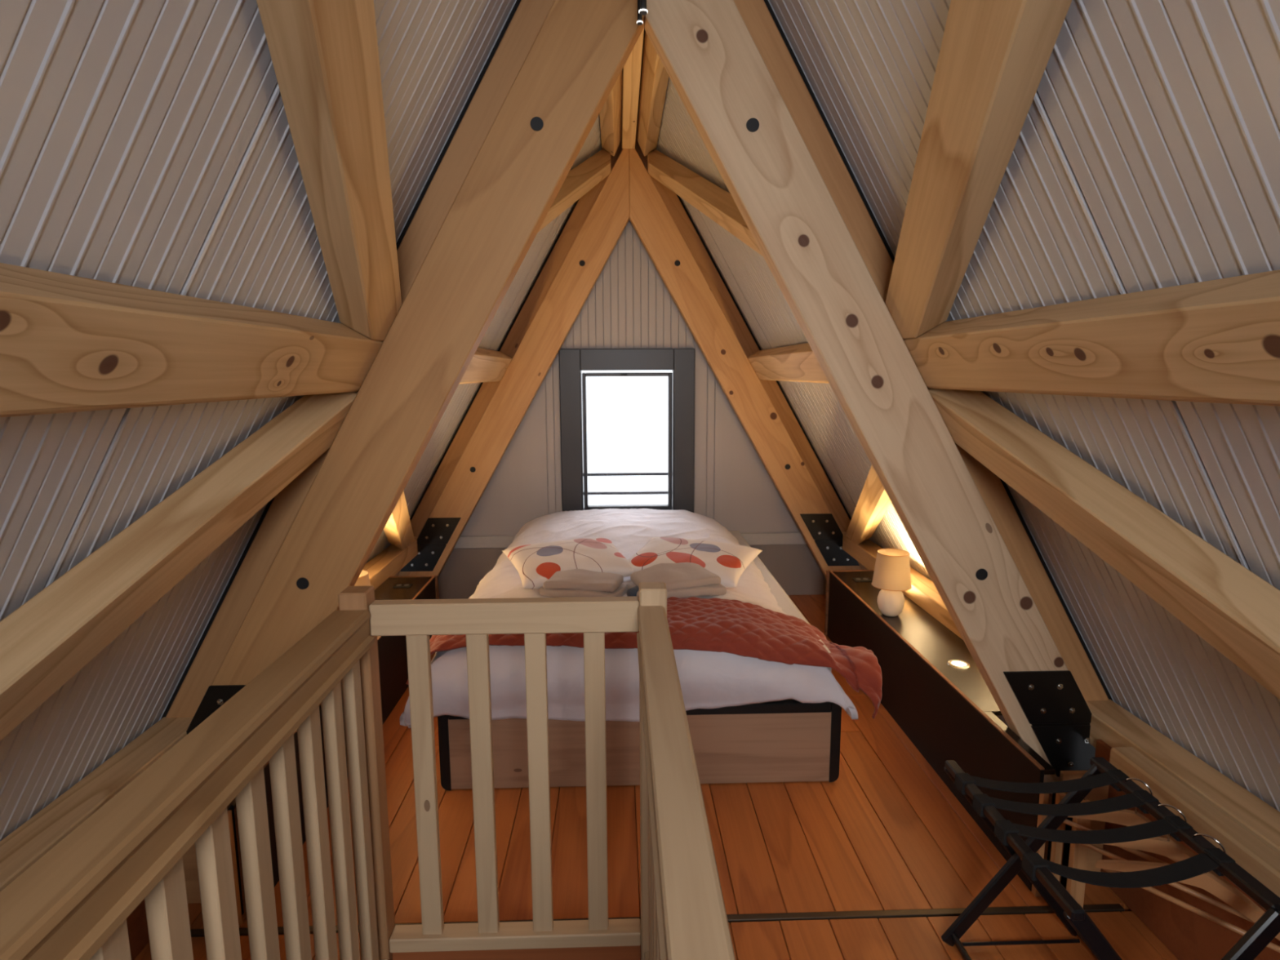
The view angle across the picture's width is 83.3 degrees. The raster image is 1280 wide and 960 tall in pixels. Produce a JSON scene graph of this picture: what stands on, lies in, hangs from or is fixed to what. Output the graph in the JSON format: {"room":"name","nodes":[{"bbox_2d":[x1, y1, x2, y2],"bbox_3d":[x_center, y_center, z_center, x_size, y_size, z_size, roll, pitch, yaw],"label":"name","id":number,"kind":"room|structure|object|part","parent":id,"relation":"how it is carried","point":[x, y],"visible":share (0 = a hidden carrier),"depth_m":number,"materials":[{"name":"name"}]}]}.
{"room":"attic bedroom","nodes":[
{"label":"attic bedroom","id":0,"kind":"room"},
{"bbox_2d":[0,0,601,840],"bbox_3d":[-0.915,-0.378,1.645,1.884,3.367,6.220,-1,8,-2],"label":"ceiling","id":1,"kind":"structure","parent":0,"point":[144,144],"depth_m":1.24,"materials":[{"name":"white wood"}]},
{"bbox_3d":[-0.811,-0.275,0.743,1.732,3.100,0.994,-1,8,-2],"label":"roof panel","id":2,"kind":"part","parent":1,"relation":"part of","materials":[{"name":"white wood"}]},
{"bbox_2d":[0,536,417,891],"bbox_3d":[-1.417,0.842,1.789,0.179,0.100,5.955,-1,8,-2],"label":"beam","id":3,"kind":"structure","parent":1,"relation":"attached to","point":[24,846],"depth_m":1.83,"materials":[{"name":"brown wood"}]},
{"bbox_3d":[-0.903,-0.717,3.709,1.732,3.100,0.994,-1,8,-2],"label":"roof panel","id":4,"kind":"part","parent":1,"relation":"part of","materials":[{"name":"wood"}]},
{"bbox_3d":[-0.924,-0.821,4.401,1.732,3.100,0.394,-1,8,-2],"label":"roof panel","id":5,"kind":"part","parent":1,"relation":"part of","materials":[{"name":"wood"}]},
{"bbox_2d":[437,219,826,599],"bbox_3d":[-0.066,-0.767,4.682,3.533,3.135,0.112,-1,8,-2],"label":"wall","id":6,"kind":"structure","parent":0,"point":[629,304],"depth_m":4.72,"materials":[{"name":"white wood"}]},
{"bbox_3d":[-0.882,0.625,4.814,1.550,0.352,0.012,-1,8,-2],"label":"wall panel","id":7,"kind":"part","parent":6,"relation":"part of","materials":[{"name":"grey paint"}]},
{"bbox_2d":[453,535,515,548],"bbox_3d":[-1.068,0.411,4.761,1.077,0.080,0.017,-1,8,-2],"label":"trim","id":8,"kind":"structure","parent":6,"relation":"attached to","point":[491,541],"depth_m":4.75,"materials":[{"name":"white wood"}]},
{"bbox_3d":[-1.087,-0.473,4.644,0.956,1.696,0.012,-1,8,-2],"label":"wall panel","id":9,"kind":"part","parent":6,"relation":"part of","materials":[{"name":"white paint"}]},
{"bbox_3d":[-0.583,-0.521,4.652,0.045,1.783,0.012,-1,8,-2],"label":"wall panel","id":10,"kind":"part","parent":6,"relation":"part of","materials":[{"name":"white wood"}]},
{"bbox_3d":[-0.538,-0.557,4.648,0.037,1.856,0.012,-1,8,-2],"label":"wall panel","id":11,"kind":"part","parent":6,"relation":"part of","materials":[{"name":"white wood"}]},
{"bbox_2d":[559,348,694,512],"bbox_3d":[-0.084,-0.317,4.767,0.984,1.080,0.227,-1,8,-2],"label":"window","id":12,"kind":"structure","parent":6,"relation":"in","point":[681,381],"depth_m":4.65,"materials":[{"name":"metal"}]},
{"bbox_3d":[-0.081,-0.251,4.734,0.582,0.900,0.080,-1,8,-2],"label":"sash","id":13,"kind":"part","parent":12,"relation":"part of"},
{"bbox_3d":[-0.085,0.028,4.895,0.984,0.260,0.075,-1,8,-2],"label":"guard rail","id":14,"kind":"part","parent":12,"relation":"part of","materials":[{"name":"metal"}]},
{"bbox_3d":[0.395,-0.600,4.671,0.079,1.923,0.012,-1,8,-2],"label":"wall panel","id":15,"kind":"part","parent":6,"relation":"part of","materials":[{"name":"white wood"}]},
{"bbox_3d":[0.462,-0.527,4.684,0.046,1.776,0.012,-1,8,-2],"label":"wall panel","id":16,"kind":"part","parent":6,"relation":"part of","materials":[{"name":"white wood"}]},
{"bbox_3d":[0.964,-0.488,4.705,0.950,1.687,0.012,-1,8,-2],"label":"wall panel","id":17,"kind":"part","parent":6,"relation":"part of","materials":[{"name":"white paint"}]},
{"bbox_2d":[740,532,807,545],"bbox_3d":[0.933,0.392,4.820,1.115,0.080,0.017,-1,8,-2],"label":"trim","id":18,"kind":"structure","parent":6,"relation":"attached to","point":[773,538],"depth_m":4.81,"materials":[{"name":"white wood"}]},
{"bbox_3d":[0.719,0.610,4.861,1.646,0.352,0.012,-1,8,-2],"label":"wall panel","id":19,"kind":"part","parent":6,"relation":"part of","materials":[{"name":"grey paint"}]},
{"bbox_2d":[134,594,1178,959],"bbox_3d":[0.035,1.331,1.919,3.500,0.200,6.200,-1,8,-2],"label":"floor","id":20,"kind":"structure","parent":0,"point":[889,833],"depth_m":2.24,"materials":[{"name":"brown wood"}]},
{"bbox_2d":[126,898,149,959],"bbox_3d":[-1.277,1.244,0.495,0.016,0.404,3.270,-1,8,-2],"label":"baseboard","id":21,"kind":"structure","parent":20,"relation":"on","point":[136,922],"depth_m":1.88,"materials":[{"name":"brown wood"}]},
{"bbox_2d":[182,575,439,927],"bbox_3d":[-1.229,0.883,2.974,0.266,0.386,2.174,-1,8,-2],"label":"base cabinet","id":22,"kind":"object","parent":20,"relation":"on","point":[392,650],"visible":0.18,"depth_m":3.10,"materials":[{"name":"brown wood"}]},
{"bbox_3d":[-1.109,1.058,1.954,0.020,0.339,0.020,-1,8,-2],"label":"post","id":23,"kind":"part","parent":22,"relation":"part of","materials":[{"name":"brown wood"}]},
{"bbox_3d":[-1.119,1.059,1.984,0.006,0.329,0.038,-1,8,-2],"label":"post","id":24,"kind":"part","parent":22,"relation":"part of","materials":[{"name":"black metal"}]},
{"bbox_3d":[-1.115,0.878,3.017,0.012,0.380,2.055,-1,8,-2],"label":"panel","id":25,"kind":"part","parent":22,"relation":"part of","materials":[{"name":"brown wood"}]},
{"bbox_2d":[354,569,370,586],"bbox_3d":[-1.200,0.537,3.007,0.177,0.297,0.177,-1,8,-2],"label":"table lamp","id":26,"kind":"object","parent":22,"relation":"on","point":[363,580],"visible":0.09,"depth_m":2.97,"materials":[{"name":"white ceramic"}]},
{"bbox_2d":[392,583,413,587],"bbox_3d":[-1.263,0.561,3.833,0.090,0.005,0.060,-1,8,-2],"label":"power outlet","id":27,"kind":"object","parent":22,"relation":"attached to","point":[397,585],"visible":1,"depth_m":3.83,"materials":[{"name":"black plastic"}]},
{"bbox_3d":[-1.248,0.673,3.162,0.242,0.016,1.700,-1,8,-2],"label":"shelf","id":28,"kind":"part","parent":22,"relation":"part of","materials":[{"name":"brown wood"}]},
{"bbox_3d":[-1.262,0.726,4.040,0.266,0.382,0.018,-1,8,-2],"label":"panel","id":29,"kind":"part","parent":22,"relation":"part of","materials":[{"name":"brown wood"}]},
{"bbox_2d":[0,582,735,959],"bbox_3d":[-0.281,0.888,0.776,0.752,1.015,1.972,-1,8,-2],"label":"stair railing","id":30,"kind":"object","parent":20,"relation":"on","point":[75,902],"visible":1,"depth_m":1.36,"materials":[{"name":"brown wood"}]},
{"bbox_3d":[-0.614,0.465,0.702,0.090,0.076,1.848,-1,8,-2],"label":"handrail","id":31,"kind":"part","parent":30,"relation":"part of","materials":[{"name":"brown wood"}]},
{"bbox_3d":[-0.642,0.750,1.711,0.062,1.015,0.062,-1,8,-2],"label":"newel post","id":32,"kind":"part","parent":30,"relation":"part of","materials":[{"name":"brown wood"}]},
{"bbox_3d":[-0.307,0.313,1.656,0.610,0.074,0.040,-1,8,-2],"label":"gate rail","id":33,"kind":"part","parent":30,"relation":"part of","materials":[{"name":"brown wood"}]},
{"bbox_3d":[-0.303,1.124,1.777,0.610,0.036,0.052,-1,8,-2],"label":"rail","id":34,"kind":"part","parent":30,"relation":"part of","materials":[{"name":"brown wood"}]},
{"bbox_3d":[0.061,1.305,0.849,0.044,0.038,1.846,-1,8,-2],"label":"rail","id":35,"kind":"part","parent":30,"relation":"part of","materials":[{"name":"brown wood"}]},
{"bbox_3d":[0.032,0.744,1.730,0.062,1.015,0.062,-1,8,-2],"label":"newel post","id":36,"kind":"part","parent":30,"relation":"part of","materials":[{"name":"brown wood"}]},
{"bbox_3d":[0.057,0.459,0.722,0.072,0.076,1.848,-1,8,-2],"label":"handrail","id":37,"kind":"part","parent":30,"relation":"part of","materials":[{"name":"brown wood"}]},
{"bbox_2d":[394,116,867,577],"bbox_3d":[-0.060,-0.737,4.518,3.405,3.085,0.177,-1,8,-2],"label":"roof truss","id":38,"kind":"object","parent":20,"relation":"on","point":[596,222],"visible":0.89,"depth_m":4.47,"materials":[{"name":"brown wood"}]},
{"bbox_3d":[-1.381,0.499,4.585,0.300,0.169,0.007,-1,8,-2],"label":"bracket plate","id":39,"kind":"part","parent":38,"relation":"part of","materials":[{"name":"black metal"}]},
{"bbox_3d":[-1.282,0.323,4.562,0.300,0.169,0.007,-1,8,-2],"label":"bracket plate","id":40,"kind":"part","parent":38,"relation":"part of","materials":[{"name":"black metal"}]},
{"bbox_2d":[458,347,512,384],"bbox_3d":[-0.835,-0.534,3.326,0.163,0.182,2.380,-1,8,-2],"label":"purlin","id":41,"kind":"object","parent":38,"relation":"attached to","point":[486,365],"visible":0.32,"depth_m":3.76,"materials":[{"name":"brown wood"}]},
{"bbox_2d":[537,149,610,231],"bbox_3d":[-0.459,-1.205,3.229,0.138,1.260,2.480,2,9,13],"label":"brace","id":42,"kind":"object","parent":38,"relation":"attached to","point":[584,177],"visible":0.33,"depth_m":3.69,"materials":[{"name":"brown wood"}]},
{"bbox_2d":[647,149,762,255],"bbox_3d":[0.404,-1.213,3.255,0.138,1.260,2.480,-3,9,-16],"label":"brace","id":43,"kind":"object","parent":38,"relation":"attached to","point":[717,204],"visible":0.39,"depth_m":3.47,"materials":[{"name":"brown wood"}]},
{"bbox_2d":[747,342,829,383],"bbox_3d":[0.787,-0.549,3.373,0.163,0.182,2.380,-1,8,-2],"label":"purlin","id":44,"kind":"object","parent":38,"relation":"attached to","point":[797,362],"visible":0.37,"depth_m":3.56,"materials":[{"name":"brown wood"}]},
{"bbox_3d":[1.176,0.300,4.635,0.300,0.169,0.007,-1,8,-2],"label":"bracket plate","id":45,"kind":"part","parent":38,"relation":"part of","materials":[{"name":"black metal"}]},
{"bbox_3d":[1.276,0.474,4.664,0.300,0.169,0.007,-1,8,-2],"label":"bracket plate","id":46,"kind":"part","parent":38,"relation":"part of","materials":[{"name":"black metal"}]},
{"bbox_2d":[437,698,841,790],"bbox_3d":[-0.026,0.816,3.631,1.457,0.312,2.060,-1,8,-2],"label":"bed","id":47,"kind":"object","parent":20,"relation":"on","point":[789,740],"visible":0.37,"depth_m":2.62,"materials":[{"name":"brown wood"}]},
{"bbox_3d":[-0.706,0.972,2.609,0.036,0.312,0.034,-1,8,-2],"label":"leg","id":48,"kind":"part","parent":47,"relation":"part of","materials":[{"name":"black metal"}]},
{"bbox_3d":[0.004,0.831,2.609,1.383,0.038,0.034,-1,8,-2],"label":"rail","id":49,"kind":"part","parent":47,"relation":"part of","materials":[{"name":"black metal"}]},
{"bbox_2d":[728,530,831,671],"bbox_3d":[-0.028,0.568,3.602,1.397,0.186,2.035,-1,8,-2],"label":"mattress","id":50,"kind":"object","parent":47,"relation":"on","point":[788,606],"visible":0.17,"depth_m":3.33,"materials":[{"name":"white fabric"}]},
{"bbox_2d":[400,508,857,728],"bbox_3d":[-0.063,0.505,3.512,1.600,0.438,2.148,-1,8,-2],"label":"duvet","id":51,"kind":"object","parent":50,"relation":"on","point":[708,679],"visible":0.42,"depth_m":2.54,"materials":[{"name":"white fabric"}]},
{"bbox_2d":[501,537,633,589],"bbox_3d":[-0.312,0.365,3.211,0.530,0.146,0.351,-4,9,-24],"label":"cushion","id":52,"kind":"object","parent":51,"relation":"on","point":[535,563],"visible":0.79,"depth_m":3.14,"materials":[{"name":"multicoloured fabric"}]},
{"bbox_2d":[539,568,627,597],"bbox_3d":[-0.228,0.426,2.934,0.331,0.087,0.175,2,9,17],"label":"folded towel","id":53,"kind":"object","parent":51,"relation":"on","point":[574,583],"visible":0.88,"depth_m":2.88,"materials":[{"name":"beige fabric"}]},
{"bbox_2d":[626,586,639,596],"bbox_3d":[-0.007,0.445,2.898,0.041,0.042,0.108,5,10,32],"label":"cloth","id":54,"kind":"object","parent":51,"relation":"on","point":[632,592],"visible":0.41,"depth_m":2.85,"materials":[{"name":"fabric"}]},
{"bbox_2d":[405,596,882,719],"bbox_3d":[0.015,0.646,2.658,1.656,0.310,0.456,-1,8,-2],"label":"throw","id":55,"kind":"object","parent":51,"relation":"on","point":[736,627],"visible":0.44,"depth_m":2.54,"materials":[{"name":"fabric"}]},
{"bbox_2d":[626,562,726,599],"bbox_3d":[0.147,0.409,2.943,0.370,0.110,0.197,-3,9,-19],"label":"folded towel","id":56,"kind":"object","parent":51,"relation":"on","point":[682,580],"visible":0.83,"depth_m":2.91,"materials":[{"name":"beige fabric"}]},
{"bbox_2d":[627,537,762,587],"bbox_3d":[0.223,0.360,3.217,0.560,0.144,0.353,4,10,27],"label":"cushion","id":57,"kind":"object","parent":51,"relation":"on","point":[726,561],"visible":0.67,"depth_m":3.16,"materials":[{"name":"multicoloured fabric"}]},
{"bbox_3d":[0.715,0.959,2.651,0.036,0.312,0.034,-1,8,-2],"label":"leg","id":58,"kind":"part","parent":47,"relation":"part of","materials":[{"name":"black metal"}]},
{"bbox_2d":[190,903,1124,937],"bbox_3d":[0.032,1.227,1.995,2.660,0.023,0.022,-1,8,-2],"label":"trim","id":59,"kind":"structure","parent":20,"relation":"on","point":[1024,910],"depth_m":2.01,"materials":[{"name":"metal"}]},
{"bbox_2d":[824,569,1109,908],"bbox_3d":[1.227,0.860,3.046,0.266,0.386,2.174,-1,8,-2],"label":"base cabinet","id":60,"kind":"object","parent":20,"relation":"on","point":[947,712],"visible":0.57,"depth_m":2.69,"materials":[{"name":"brown wood"}]},
{"bbox_3d":[1.194,0.703,4.112,0.266,0.382,0.018,-1,8,-2],"label":"panel","id":61,"kind":"part","parent":60,"relation":"part of","materials":[{"name":"brown wood"}]},
{"bbox_2d":[852,577,871,581],"bbox_3d":[1.204,0.538,3.906,0.090,0.005,0.060,-1,8,-2],"label":"power outlet","id":62,"kind":"object","parent":60,"relation":"attached to","point":[864,579],"visible":1,"depth_m":3.90,"materials":[{"name":"black plastic"}]},
{"bbox_2d":[871,548,911,616],"bbox_3d":[1.162,0.478,3.324,0.177,0.297,0.177,-1,8,-2],"label":"table lamp","id":63,"kind":"object","parent":60,"relation":"on","point":[891,574],"visible":1,"depth_m":3.27,"materials":[{"name":"white ceramic"}]},
{"bbox_3d":[1.161,0.410,3.314,0.172,0.155,0.172,-1,8,-2],"label":"lamp shade","id":64,"kind":"part","parent":63,"relation":"part of","materials":[{"name":"beige fabric"}]},
{"bbox_3d":[1.162,0.486,3.325,0.176,0.004,0.176,-3,9,-15],"label":"shade trim","id":65,"kind":"part","parent":63,"relation":"part of","materials":[{"name":"beige fabric"}]},
{"bbox_3d":[1.161,0.333,3.302,0.142,0.004,0.142,-3,9,-15],"label":"shade trim","id":66,"kind":"part","parent":63,"relation":"part of","materials":[{"name":"beige fabric"}]},
{"bbox_3d":[1.231,0.650,3.235,0.242,0.016,1.700,-1,8,-2],"label":"shelf","id":67,"kind":"part","parent":60,"relation":"part of","materials":[{"name":"brown wood"}]},
{"bbox_2d":[946,659,970,668],"bbox_3d":[1.228,0.708,2.773,0.082,0.005,0.082,-1,8,-2],"label":"recessed light","id":68,"kind":"object","parent":60,"relation":"on","point":[958,664],"visible":1,"depth_m":2.77,"materials":[{"name":"metal"}]},
{"bbox_3d":[1.145,1.032,2.059,0.016,0.339,0.020,-1,8,-2],"label":"post","id":69,"kind":"part","parent":60,"relation":"part of","materials":[{"name":"brown wood"}]},
{"bbox_3d":[1.178,1.038,2.052,0.006,0.329,0.038,-1,8,-2],"label":"post","id":70,"kind":"part","parent":60,"relation":"part of","materials":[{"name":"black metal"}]},
{"bbox_3d":[1.170,1.037,2.022,0.020,0.339,0.020,-1,8,-2],"label":"post","id":71,"kind":"part","parent":60,"relation":"part of","materials":[{"name":"brown wood"}]},
{"bbox_3d":[1.225,1.040,2.033,0.006,0.329,0.078,-1,8,-2],"label":"post","id":72,"kind":"part","parent":60,"relation":"part of","materials":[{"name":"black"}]},
{"bbox_3d":[1.208,1.042,1.983,0.040,0.339,0.020,-1,8,-2],"label":"post","id":73,"kind":"part","parent":60,"relation":"part of","materials":[{"name":"brown wood"}]},
{"bbox_2d":[941,756,1279,959],"bbox_3d":[0.999,1.010,1.636,0.420,0.519,0.557,-1,8,-2],"label":"luggage rack","id":74,"kind":"object","parent":20,"relation":"on","point":[1024,857],"visible":0.99,"depth_m":1.59,"materials":[{"name":"black metal"}]},
{"bbox_3d":[0.988,0.976,1.897,0.036,0.622,0.018,-38,8,4],"label":"leg","id":75,"kind":"part","parent":74,"relation":"part of","materials":[{"name":"black paint"}]},
{"bbox_3d":[0.997,0.979,1.875,0.036,0.619,0.018,37,6,-6],"label":"leg","id":76,"kind":"part","parent":74,"relation":"part of","materials":[{"name":"black paint"}]},
{"bbox_3d":[1.004,1.051,1.397,0.036,0.622,0.018,-38,8,4],"label":"leg","id":77,"kind":"part","parent":74,"relation":"part of","materials":[{"name":"black paint"}]},
{"bbox_3d":[1.012,1.054,1.376,0.036,0.619,0.018,37,6,-6],"label":"leg","id":78,"kind":"part","parent":74,"relation":"part of","materials":[{"name":"black paint"}]},
{"bbox_2d":[1094,739,1279,959],"bbox_3d":[1.428,1.219,0.575,0.016,0.404,3.270,-1,8,-2],"label":"baseboard","id":79,"kind":"structure","parent":20,"relation":"on","point":[1188,935],"depth_m":1.84,"materials":[{"name":"brown wood"}]},
{"bbox_3d":[0.090,-0.010,-0.356,3.405,3.085,0.177,-1,8,-2],"label":"roof truss","id":80,"kind":"object","parent":20,"relation":"on","visible":0},
{"bbox_2d":[1109,746,1279,897],"bbox_3d":[1.379,0.996,0.459,0.065,0.062,3.110,-1,8,-2],"label":"wall plate","id":81,"kind":"object","parent":80,"relation":"attached to","point":[1262,862],"visible":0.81,"depth_m":1.69,"materials":[{"name":"brown wood"}]},
{"bbox_2d":[656,0,1279,811],"bbox_3d":[0.968,-0.395,1.701,1.884,3.367,6.220,-1,8,-2],"label":"ceiling","id":82,"kind":"structure","parent":0,"point":[1145,156],"depth_m":1.43,"materials":[{"name":"white wood"}]},
{"bbox_2d":[160,0,1113,809],"bbox_3d":[0.014,-0.458,2.068,3.256,2.915,0.177,-1,8,-2],"label":"roof truss","id":83,"kind":"object","parent":82,"relation":"attached to","point":[553,67],"visible":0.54,"depth_m":2.02,"materials":[{"name":"brown wood"}]},
{"bbox_2d":[0,391,357,741],"bbox_3d":[-1.108,0.379,1.049,0.155,1.024,2.305,2,9,12],"label":"brace","id":84,"kind":"object","parent":83,"relation":"attached to","point":[53,635],"visible":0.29,"depth_m":1.43,"materials":[{"name":"brown wood"}]},
{"bbox_2d":[0,262,383,417],"bbox_3d":[-0.760,-0.171,0.889,0.163,0.182,2.380,-1,8,-2],"label":"purlin","id":85,"kind":"object","parent":83,"relation":"attached to","point":[68,343],"visible":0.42,"depth_m":1.05,"materials":[{"name":"brown wood"}]},
{"bbox_3d":[-1.206,0.686,2.125,0.300,0.169,0.007,-1,8,-2],"label":"bracket plate","id":86,"kind":"part","parent":83,"relation":"part of","materials":[{"name":"black metal"}]},
{"bbox_2d":[256,0,401,341],"bbox_3d":[-0.407,-0.833,0.802,0.157,1.236,2.478,-3,9,-16],"label":"brace","id":87,"kind":"object","parent":83,"relation":"attached to","point":[324,54],"visible":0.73,"depth_m":1.28,"materials":[{"name":"brown wood"}]},
{"bbox_2d":[383,491,414,550],"bbox_3d":[-1.169,0.039,3.333,0.141,1.024,2.342,-3,9,-16],"label":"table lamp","id":88,"kind":"object","parent":83,"relation":"attached to","point":[398,531],"visible":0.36,"depth_m":3.82,"materials":[{"name":"brown wood"}]},
{"bbox_2d":[599,71,622,155],"bbox_3d":[-0.133,-1.856,3.110,0.115,0.222,2.301,-1,8,-2],"label":"ridge purlin","id":89,"kind":"object","parent":83,"relation":"attached to","point":[611,114],"visible":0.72,"depth_m":3.73,"materials":[{"name":"brown wood"}]},
{"bbox_2d":[622,26,644,148],"bbox_3d":[-0.034,-1.889,3.108,0.076,0.200,2.301,-1,8,-2],"label":"ridge beam","id":90,"kind":"structure","parent":83,"relation":"attached to","point":[631,71],"depth_m":3.43,"materials":[{"name":"brown wood"}]},
{"bbox_2d":[636,28,668,156],"bbox_3d":[0.074,-1.858,3.116,0.115,0.222,2.301,-1,8,-2],"label":"ridge purlin","id":91,"kind":"object","parent":83,"relation":"attached to","point":[654,77],"visible":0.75,"depth_m":3.45,"materials":[{"name":"brown wood"}]},
{"bbox_2d":[844,465,891,544],"bbox_3d":[1.130,0.017,3.401,0.141,1.024,2.342,2,9,12],"label":"brace","id":92,"kind":"object","parent":83,"relation":"attached to","point":[873,501],"visible":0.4,"depth_m":3.62,"materials":[{"name":"brown wood"}]},
{"bbox_2d":[884,0,1071,339],"bbox_3d":[0.503,-0.842,0.829,0.157,1.236,2.478,2,9,13],"label":"brace","id":93,"kind":"object","parent":83,"relation":"attached to","point":[994,55],"visible":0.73,"depth_m":1.31,"materials":[{"name":"brown wood"}]},
{"bbox_3d":[1.251,0.663,2.198,0.300,0.169,0.007,-1,8,-2],"label":"bracket plate","id":94,"kind":"part","parent":83,"relation":"part of","materials":[{"name":"black metal"}]},
{"bbox_3d":[1.351,0.838,2.227,0.300,0.169,0.007,-1,8,-2],"label":"bracket plate","id":95,"kind":"part","parent":83,"relation":"part of","materials":[{"name":"black metal"}]},
{"bbox_2d":[903,269,1279,406],"bbox_3d":[0.862,-0.186,0.937,0.163,0.182,2.380,-1,8,-2],"label":"purlin","id":96,"kind":"object","parent":83,"relation":"attached to","point":[1217,340],"visible":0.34,"depth_m":1.18,"materials":[{"name":"brown wood"}]},
{"bbox_2d":[928,388,1279,699],"bbox_3d":[1.210,0.358,1.117,0.155,1.024,2.305,-3,9,-16],"label":"brace","id":97,"kind":"object","parent":83,"relation":"attached to","point":[1232,608],"visible":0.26,"depth_m":1.52,"materials":[{"name":"brown wood"}]},
{"bbox_3d":[0.042,-1.526,0.671,0.076,0.200,2.301,-1,8,-2],"label":"ridge beam","id":98,"kind":"structure","parent":83,"relation":"attached to","visible":0},
{"bbox_2d":[636,0,643,25],"bbox_3d":[-0.001,-1.377,1.808,0.016,0.428,0.016,-1,8,-2],"label":"tube","id":99,"kind":"object","parent":98,"relation":"hanging from","point":[639,22],"visible":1,"depth_m":1.83,"materials":[{"name":"black plastic"}]},
{"bbox_2d":[639,0,648,15],"bbox_3d":[0.006,-1.300,1.576,0.020,0.512,0.020,-1,8,-2],"label":"tube","id":100,"kind":"object","parent":98,"relation":"hanging from","point":[642,11],"visible":1,"depth_m":1.61,"materials":[{"name":"black plastic"}]},
{"bbox_3d":[0.807,-0.837,4.452,1.732,3.100,0.394,-1,8,-2],"label":"roof panel","id":101,"kind":"part","parent":82,"relation":"part of","materials":[{"name":"wood"}]},
{"bbox_3d":[0.828,-0.734,3.760,1.732,3.100,0.994,-1,8,-2],"label":"roof panel","id":102,"kind":"part","parent":82,"relation":"part of","materials":[{"name":"wood"}]},
{"bbox_2d":[841,531,1279,853],"bbox_3d":[1.484,0.815,1.874,0.179,0.100,5.955,-1,8,-2],"label":"beam","id":103,"kind":"structure","parent":82,"relation":"attached to","point":[1111,723],"depth_m":2.00,"materials":[{"name":"brown wood"}]},
{"bbox_3d":[0.920,-0.291,0.794,1.732,3.100,0.994,-1,8,-2],"label":"roof panel","id":104,"kind":"part","parent":82,"relation":"part of","materials":[{"name":"white wood"}]}
]}

